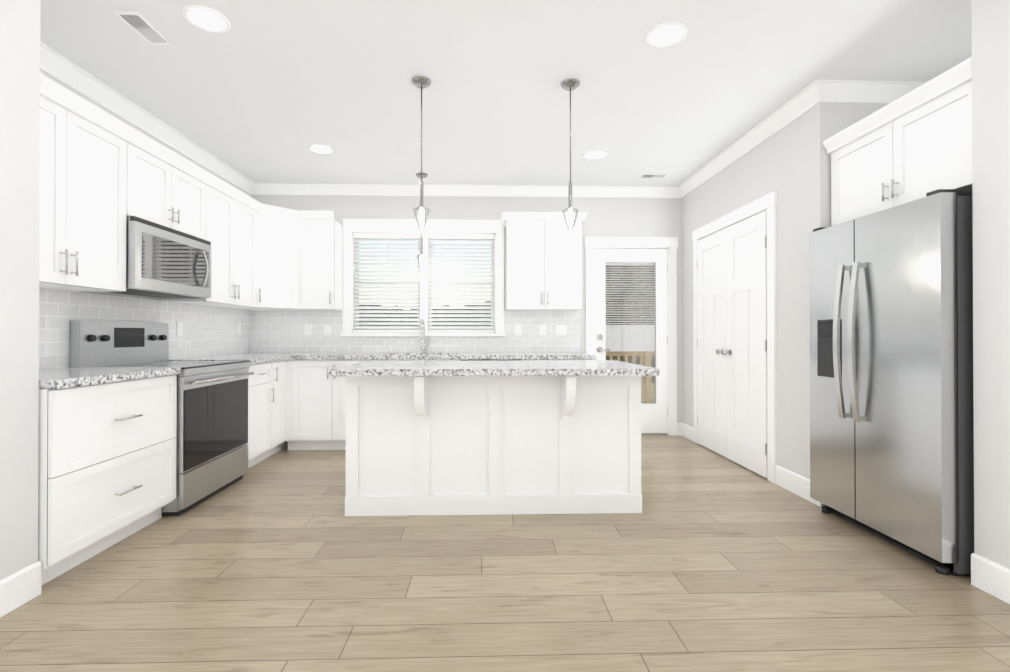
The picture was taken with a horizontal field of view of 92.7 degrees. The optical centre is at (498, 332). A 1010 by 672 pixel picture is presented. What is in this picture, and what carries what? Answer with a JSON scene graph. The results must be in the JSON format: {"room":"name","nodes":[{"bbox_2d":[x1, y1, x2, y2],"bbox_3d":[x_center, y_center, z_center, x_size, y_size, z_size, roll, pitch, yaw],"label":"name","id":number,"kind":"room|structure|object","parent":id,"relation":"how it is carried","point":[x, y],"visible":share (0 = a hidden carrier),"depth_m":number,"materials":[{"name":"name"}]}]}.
{"room":"kitchen","nodes":[
{"label":"kitchen","id":0,"kind":"room"},
{"bbox_2d":[0,0,249,579],"bbox_3d":[-2.544,-0.245,1.358,1.150,2.740,7.720,0,0,-2],"label":"wall","id":1,"kind":"structure","parent":0,"point":[20,71],"depth_m":2.00,"materials":[{"name":"grey paint"}]},
{"bbox_2d":[0,561,41,617],"bbox_3d":[-1.916,1.047,-0.206,0.016,0.140,4.570,0,0,-2],"label":"baseboard","id":2,"kind":"structure","parent":1,"relation":"attached to","point":[20,587],"depth_m":1.98,"materials":[{"name":"white wood"}]},
{"bbox_2d":[39,89,130,292],"bbox_3d":[-2.433,-0.708,2.513,0.343,0.920,0.853,0,0,-2],"label":"upper cabinet","id":3,"kind":"object","parent":1,"relation":"attached to","point":[125,209],"depth_m":2.63,"materials":[{"name":"white wood"}]},
{"bbox_2d":[39,288,249,368],"bbox_3d":[-2.645,-0.005,3.645,0.008,0.485,3.140,0,0,-2],"label":"backsplash","id":4,"kind":"structure","parent":1,"relation":"attached to","point":[209,330],"depth_m":3.61,"materials":[{"name":"tile"}]},
{"bbox_2d":[176,321,182,334],"bbox_3d":[-2.647,-0.031,3.995,0.008,0.115,0.075,0,0,-2],"label":"electrical outlet plate","id":5,"kind":"object","parent":4,"relation":"attached to","point":[179,324],"depth_m":3.99,"materials":[{"name":"white plastic"}]},
{"bbox_2d":[237,323,240,333],"bbox_3d":[-2.674,-0.036,4.955,0.008,0.115,0.075,0,0,-2],"label":"electrical outlet plate","id":6,"kind":"object","parent":4,"relation":"attached to","point":[238,324],"depth_m":4.95,"materials":[{"name":"white plastic"}]},
{"bbox_2d":[40,42,255,193],"bbox_3d":[-2.605,-1.551,3.599,0.085,0.105,3.050,0,0,-2],"label":"crown molding","id":7,"kind":"structure","parent":1,"relation":"attached to","point":[60,68],"depth_m":3.40,"materials":[{"name":"white wood"}]},
{"bbox_2d":[116,201,214,300],"bbox_3d":[-2.433,-0.519,3.356,0.391,0.510,0.825,0,0,-2],"label":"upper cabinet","id":8,"kind":"object","parent":1,"relation":"attached to","point":[169,258],"depth_m":3.28,"materials":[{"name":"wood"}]},
{"bbox_2d":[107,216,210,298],"bbox_3d":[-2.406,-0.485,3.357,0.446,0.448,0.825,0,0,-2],"label":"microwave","id":9,"kind":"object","parent":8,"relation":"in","point":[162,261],"depth_m":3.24,"materials":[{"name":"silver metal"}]},
{"bbox_2d":[131,141,206,228],"bbox_3d":[-2.457,-0.940,3.357,0.343,0.449,0.835,0,0,-2],"label":"upper cabinet","id":10,"kind":"object","parent":1,"relation":"attached to","point":[156,182],"depth_m":3.31,"materials":[{"name":"white wood"}]},
{"bbox_2d":[165,181,258,308],"bbox_3d":[-2.464,-0.700,4.215,0.379,0.920,0.882,0,0,-2],"label":"upper cabinet","id":11,"kind":"object","parent":1,"relation":"attached to","point":[234,222],"depth_m":4.20,"materials":[{"name":"white wood"}]},
{"bbox_2d":[251,201,302,308],"bbox_3d":[-2.185,-0.735,4.744,0.347,0.996,0.376,0,0,-2],"label":"upper cabinet","id":12,"kind":"object","parent":1,"relation":"attached to","point":[278,226],"depth_m":4.77,"materials":[{"name":"white wood"}]},
{"bbox_2d":[250,195,681,422],"bbox_3d":[0.018,-0.224,5.353,6.500,2.740,0.120,0,0,-2],"label":"wall","id":13,"kind":"structure","parent":0,"point":[633,217],"depth_m":5.32,"materials":[{"name":"grey paint"}]},
{"bbox_2d":[295,217,342,309],"bbox_3d":[-1.896,-0.695,5.048,0.414,0.920,0.361,0,0,-2],"label":"upper cabinet","id":14,"kind":"object","parent":13,"relation":"attached to","point":[320,238],"depth_m":4.93,"materials":[{"name":"white wood"}]},
{"bbox_2d":[250,310,579,352],"bbox_3d":[-0.893,0.003,5.262,3.587,0.485,0.008,0,0,-2],"label":"backsplash","id":15,"kind":"structure","parent":13,"relation":"attached to","point":[276,331],"depth_m":5.25,"materials":[{"name":"tile"}]},
{"bbox_2d":[304,324,311,334],"bbox_3d":[-2.069,-0.025,5.220,0.075,0.115,0.008,0,0,-2],"label":"electrical outlet plate","id":16,"kind":"object","parent":15,"relation":"attached to","point":[307,327],"depth_m":5.22,"materials":[{"name":"white plastic"}]},
{"bbox_2d":[324,324,330,334],"bbox_3d":[-1.859,-0.025,5.226,0.075,0.115,0.008,0,0,-2],"label":"electrical outlet plate","id":17,"kind":"object","parent":15,"relation":"attached to","point":[327,327],"depth_m":5.22,"materials":[{"name":"white plastic"}]},
{"bbox_2d":[515,325,521,334],"bbox_3d":[0.215,-0.025,5.286,0.075,0.115,0.008,0,0,-2],"label":"electrical outlet plate","id":18,"kind":"object","parent":15,"relation":"attached to","point":[518,328],"depth_m":5.28,"materials":[{"name":"white plastic"}]},
{"bbox_2d":[539,325,545,334],"bbox_3d":[0.484,-0.024,5.293,0.075,0.115,0.008,0,0,-2],"label":"electrical outlet plate","id":19,"kind":"object","parent":15,"relation":"attached to","point":[542,328],"depth_m":5.29,"materials":[{"name":"white plastic"}]},
{"bbox_2d":[556,325,566,334],"bbox_3d":[0.690,-0.024,5.299,0.120,0.115,0.008,0,0,-2],"label":"electrical outlet plate","id":20,"kind":"object","parent":15,"relation":"attached to","point":[561,329],"depth_m":5.30,"materials":[{"name":"white plastic"}]},
{"bbox_2d":[340,219,505,335],"bbox_3d":[-0.816,-0.592,5.305,1.790,1.275,0.170,0,0,-2],"label":"window frame","id":21,"kind":"structure","parent":13,"relation":"attached to","point":[351,227],"depth_m":5.25,"materials":[{"name":"white wood"}]},
{"bbox_2d":[355,238,493,329],"bbox_3d":[-0.817,-0.534,5.338,1.540,1.070,0.035,0,0,-2],"label":"window","id":22,"kind":"structure","parent":13,"relation":"in","point":[419,285],"depth_m":5.32,"materials":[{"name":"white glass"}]},
{"bbox_2d":[354,234,493,331],"bbox_3d":[-0.816,-0.535,5.285,1.526,1.067,0.057,0,0,-2],"label":"window blinds","id":23,"kind":"object","parent":22,"relation":"attached to","point":[475,238],"visible":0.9,"depth_m":5.28,"materials":[{"name":"white plastic"}]},
{"bbox_2d":[250,183,675,197],"bbox_3d":[-0.327,-1.542,5.247,4.735,0.105,0.085,0,0,-2],"label":"crown molding","id":24,"kind":"structure","parent":13,"relation":"attached to","point":[346,189],"depth_m":5.25,"materials":[{"name":"white wood"}]},
{"bbox_2d":[503,213,582,310],"bbox_3d":[0.469,-0.733,5.142,0.780,0.996,0.308,0,0,-2],"label":"upper cabinet","id":25,"kind":"object","parent":13,"relation":"attached to","point":[544,259],"depth_m":5.00,"materials":[{"name":"white wood"}]},
{"bbox_2d":[594,248,667,432],"bbox_3d":[1.472,0.098,5.337,0.839,2.052,0.102,0,0,-2],"label":"back door","id":26,"kind":"structure","parent":13,"relation":"in","point":[636,338],"depth_m":5.36,"materials":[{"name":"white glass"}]},
{"bbox_2d":[585,237,677,435],"bbox_3d":[1.465,0.049,5.390,1.035,2.195,0.164,0,0,-2],"label":"door frame","id":27,"kind":"structure","parent":13,"relation":"attached to","point":[669,243],"depth_m":5.32,"materials":[{"name":"white wood"}]},
{"bbox_2d":[0,435,1009,671],"bbox_3d":[0.131,1.185,1.397,6.500,0.120,8.060,0,0,-2],"label":"floor","id":28,"kind":"structure","parent":0,"point":[707,560],"depth_m":2.09,"materials":[{"name":"brown wood"}]},
{"bbox_2d":[38,375,176,584],"bbox_3d":[-2.280,0.692,2.510,0.648,0.880,0.853,0,0,-2],"label":"base cabinet","id":29,"kind":"object","parent":28,"relation":"on","point":[106,457],"depth_m":2.38,"materials":[{"name":"white wood"}]},
{"bbox_2d":[39,367,180,390],"bbox_3d":[-2.268,0.232,2.513,0.673,0.040,0.854,0,0,-2],"label":"countertop","id":30,"kind":"structure","parent":29,"relation":"on","point":[58,378],"depth_m":2.46,"materials":[{"name":"grey stone"}]},
{"bbox_2d":[70,320,253,515],"bbox_3d":[-2.258,0.533,3.355,0.736,1.205,0.820,0,0,-2],"label":"range","id":31,"kind":"object","parent":28,"relation":"on","point":[211,437],"visible":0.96,"depth_m":3.24,"materials":[{"name":"silver metal"}]},
{"bbox_2d":[248,363,269,467],"bbox_3d":[-2.324,0.699,4.040,0.648,0.880,0.539,0,0,-2],"label":"base cabinet","id":32,"kind":"object","parent":28,"relation":"on","point":[258,383],"depth_m":4.04,"materials":[{"name":"white wood"}]},
{"bbox_2d":[270,359,289,455],"bbox_3d":[-2.306,0.701,4.382,0.703,0.880,0.389,0,0,-2],"label":"base cabinet","id":33,"kind":"object","parent":28,"relation":"on","point":[279,368],"depth_m":4.46,"materials":[{"name":"white wood"}]},
{"bbox_2d":[290,359,377,449],"bbox_3d":[-1.602,0.704,4.866,0.883,0.880,0.727,0,0,-2],"label":"base cabinet","id":34,"kind":"object","parent":28,"relation":"on","point":[317,399],"depth_m":4.58,"materials":[{"name":"white wood"}]},
{"bbox_2d":[169,353,309,362],"bbox_3d":[-2.325,0.242,4.492,0.673,0.040,1.439,0,0,-2],"label":"countertop","id":35,"kind":"structure","parent":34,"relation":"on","point":[253,357],"depth_m":4.23,"materials":[{"name":"grey stone"}]},
{"bbox_2d":[290,351,595,358],"bbox_3d":[-0.535,0.282,4.923,2.929,0.117,0.678,0,0,-2],"label":"countertop","id":36,"kind":"structure","parent":34,"relation":"on","point":[423,355],"depth_m":4.60,"materials":[{"name":"grey stone"}]},
{"bbox_2d":[420,319,429,350],"bbox_3d":[-0.788,0.051,5.115,0.096,0.348,0.217,0,0,-2],"label":"faucet","id":37,"kind":"object","parent":36,"relation":"on","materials":[{"name":"silver metal"}]},
{"bbox_2d":[378,359,461,360],"bbox_3d":[-0.827,0.704,4.925,0.903,0.880,0.653,0,0,-2],"label":"base cabinet","id":38,"kind":"object","parent":28,"relation":"on","point":[378,359],"depth_m":4.59,"materials":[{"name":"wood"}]},
{"bbox_2d":[345,376,641,515],"bbox_3d":[-0.031,0.694,3.213,1.848,0.880,0.854,0,0,-2],"label":"kitchen island","id":39,"kind":"object","parent":28,"relation":"on","point":[468,437],"depth_m":3.01,"materials":[{"name":"wood"}]},
{"bbox_2d":[328,360,658,375],"bbox_3d":[-0.031,0.234,3.208,1.890,0.040,0.920,0,0,-2],"label":"island countertop","id":40,"kind":"structure","parent":39,"relation":"on","point":[438,367],"depth_m":2.79,"materials":[{"name":"grey stone"}]},
{"bbox_2d":[462,359,529,359],"bbox_3d":[-0.078,0.704,4.947,0.723,0.880,0.653,0,0,-2],"label":"base cabinet","id":41,"kind":"object","parent":28,"relation":"on","point":[462,359],"depth_m":4.69,"materials":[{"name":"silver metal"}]},
{"bbox_2d":[472,359,521,359],"bbox_3d":[-0.077,0.706,4.903,0.595,0.875,0.665,0,0,-2],"label":"dishwasher","id":42,"kind":"object","parent":41,"relation":"in","point":[472,359],"depth_m":4.69,"materials":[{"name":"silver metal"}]},
{"bbox_2d":[530,359,594,359],"bbox_3d":[0.572,0.704,4.965,0.704,0.880,0.653,0,0,-2],"label":"base cabinet","id":43,"kind":"object","parent":28,"relation":"on","point":[530,359],"depth_m":4.66,"materials":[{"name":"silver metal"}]},
{"bbox_2d":[809,189,973,575],"bbox_3d":[2.407,0.237,2.658,0.938,1.790,0.890,0,0,-2],"label":"fridge","id":44,"kind":"object","parent":28,"relation":"on","point":[891,390],"visible":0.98,"depth_m":2.42,"materials":[{"name":"silver metal"}]},
{"bbox_2d":[40,0,971,185],"bbox_3d":[0.131,-1.675,1.412,6.500,0.120,8.060,0,0,-2],"label":"ceiling","id":45,"kind":"structure","parent":0,"point":[265,91],"depth_m":2.98,"materials":[{"name":"paint"}]},
{"bbox_2d":[113,10,172,44],"bbox_3d":[-1.872,-1.604,2.545,0.120,0.009,0.270,0,0,-2],"label":"ceiling vent","id":46,"kind":"object","parent":45,"relation":"in","point":[141,25],"depth_m":2.53,"materials":[{"name":"white metal"}]},
{"bbox_2d":[412,76,430,230],"bbox_3d":[-0.493,-1.125,3.077,0.124,0.959,0.124,0,0,-2],"label":"pendant light","id":47,"kind":"object","parent":45,"relation":"hanging from","point":[422,82],"visible":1,"depth_m":3.07,"materials":[{"name":"silver metal"}]},
{"bbox_2d":[416,173,427,268],"bbox_3d":[-0.779,-1.116,4.875,0.124,0.959,0.124,0,0,-2],"label":"pendant light","id":48,"kind":"object","parent":45,"relation":"hanging from","point":[424,175],"visible":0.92,"depth_m":4.86,"materials":[{"name":"silver metal"}]},
{"bbox_2d":[182,5,687,158],"bbox_3d":[-0.316,-1.600,3.405,2.636,0.008,2.006,0,0,-2],"label":"recessed lights","id":49,"kind":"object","parent":45,"relation":"attached to","point":[215,21],"depth_m":2.55},
{"bbox_2d":[561,78,579,231],"bbox_3d":[0.463,-1.125,3.104,0.124,0.959,0.124,0,0,-2],"label":"pendant light","id":50,"kind":"object","parent":45,"relation":"hanging from","point":[570,84],"visible":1,"depth_m":3.09,"materials":[{"name":"silver metal"}]},
{"bbox_2d":[639,173,668,177],"bbox_3d":[1.581,-1.591,4.905,0.270,0.009,0.120,0,0,-2],"label":"ceiling vent","id":51,"kind":"object","parent":45,"relation":"in","point":[645,175],"depth_m":4.88,"materials":[{"name":"white metal"}]},
{"bbox_2d":[682,0,1009,568],"bbox_3d":[2.604,-0.244,1.505,0.910,2.740,7.720,0,0,-2],"label":"wall","id":52,"kind":"structure","parent":0,"point":[790,163],"depth_m":3.15,"materials":[{"name":"grey paint"}]},
{"bbox_2d":[677,423,693,441],"bbox_3d":[2.024,1.075,5.179,0.040,0.140,0.330,0,0,-2],"label":"baseboard","id":53,"kind":"structure","parent":52,"relation":"attached to","point":[684,430],"depth_m":5.20,"materials":[{"name":"white wood"}]},
{"bbox_2d":[697,229,726,457],"bbox_3d":[2.023,0.101,4.615,0.097,2.058,0.600,0,0,-2],"label":"closet door","id":54,"kind":"structure","parent":52,"relation":"in","point":[712,329],"depth_m":4.59,"materials":[{"name":"white wood"}]},
{"bbox_2d":[692,191,776,483],"bbox_3d":[2.116,0.043,4.316,0.144,2.195,1.424,0,0,-2],"label":"door frame","id":55,"kind":"structure","parent":52,"relation":"attached to","point":[767,203],"depth_m":3.69,"materials":[{"name":"white wood"}]},
{"bbox_2d":[722,211,767,477],"bbox_3d":[2.041,0.098,4.011,0.097,2.058,0.600,0,0,-2],"label":"closet door","id":56,"kind":"structure","parent":52,"relation":"in","point":[745,352],"depth_m":3.98,"materials":[{"name":"white wood"}]},
{"bbox_2d":[676,80,827,197],"bbox_3d":[2.031,-1.548,4.160,0.085,0.105,2.195,0,0,-2],"label":"crown molding","id":57,"kind":"structure","parent":52,"relation":"attached to","point":[815,93],"depth_m":3.74,"materials":[{"name":"white wood"}]},
{"bbox_2d":[775,465,823,506],"bbox_3d":[2.088,1.066,3.362,0.016,0.140,0.486,0,0,-2],"label":"baseboard","id":58,"kind":"structure","parent":52,"relation":"attached to","point":[797,484],"depth_m":3.38,"materials":[{"name":"white wood"}]},
{"bbox_2d":[820,80,927,103],"bbox_3d":[2.454,-1.553,3.115,0.690,0.105,0.085,0,0,-2],"label":"crown molding","id":59,"kind":"structure","parent":52,"relation":"attached to","point":[839,91],"depth_m":3.11,"materials":[{"name":"white wood"}]},
{"bbox_2d":[823,57,971,225],"bbox_3d":[2.510,-0.963,2.667,0.768,0.560,0.956,0,0,-2],"label":"upper cabinet","id":60,"kind":"object","parent":52,"relation":"attached to","point":[914,144],"visible":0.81,"depth_m":2.57,"materials":[{"name":"white wood"}]},
{"bbox_2d":[971,553,1009,603],"bbox_3d":[2.187,1.048,-0.109,0.016,0.140,4.530,0,0,-2],"label":"baseboard","id":61,"kind":"structure","parent":52,"relation":"attached to","point":[991,577],"depth_m":2.07,"materials":[{"name":"white wood"}]},
{"label":"outside","id":62,"kind":"structure","parent":0,"visible":0},
{"bbox_2d":[642,383,654,402],"bbox_3d":[-0.994,2.069,38.926,120.000,0.300,62.040,0,0,-2],"label":"ground","id":63,"kind":"structure","parent":62,"point":[652,392],"depth_m":14.78,"materials":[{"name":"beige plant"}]},
{"bbox_2d":[359,266,654,325],"bbox_3d":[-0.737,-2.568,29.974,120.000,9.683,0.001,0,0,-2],"label":"trees","id":64,"kind":"object","parent":63,"relation":"on","point":[433,313],"depth_m":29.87,"materials":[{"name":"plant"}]},
{"bbox_2d":[605,266,654,382],"bbox_3d":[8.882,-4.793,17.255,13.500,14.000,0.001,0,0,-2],"label":"woods","id":65,"kind":"object","parent":63,"relation":"on","point":[636,357],"depth_m":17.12,"materials":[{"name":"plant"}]},
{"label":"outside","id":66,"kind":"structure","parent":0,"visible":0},
{"bbox_2d":[606,351,654,402],"bbox_3d":[1.429,0.828,6.720,6.000,1.250,2.483,0,0,-2],"label":"deck","id":67,"kind":"object","parent":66,"point":[647,389],"depth_m":7.86,"materials":[{"name":"brown wood"}]}
]}

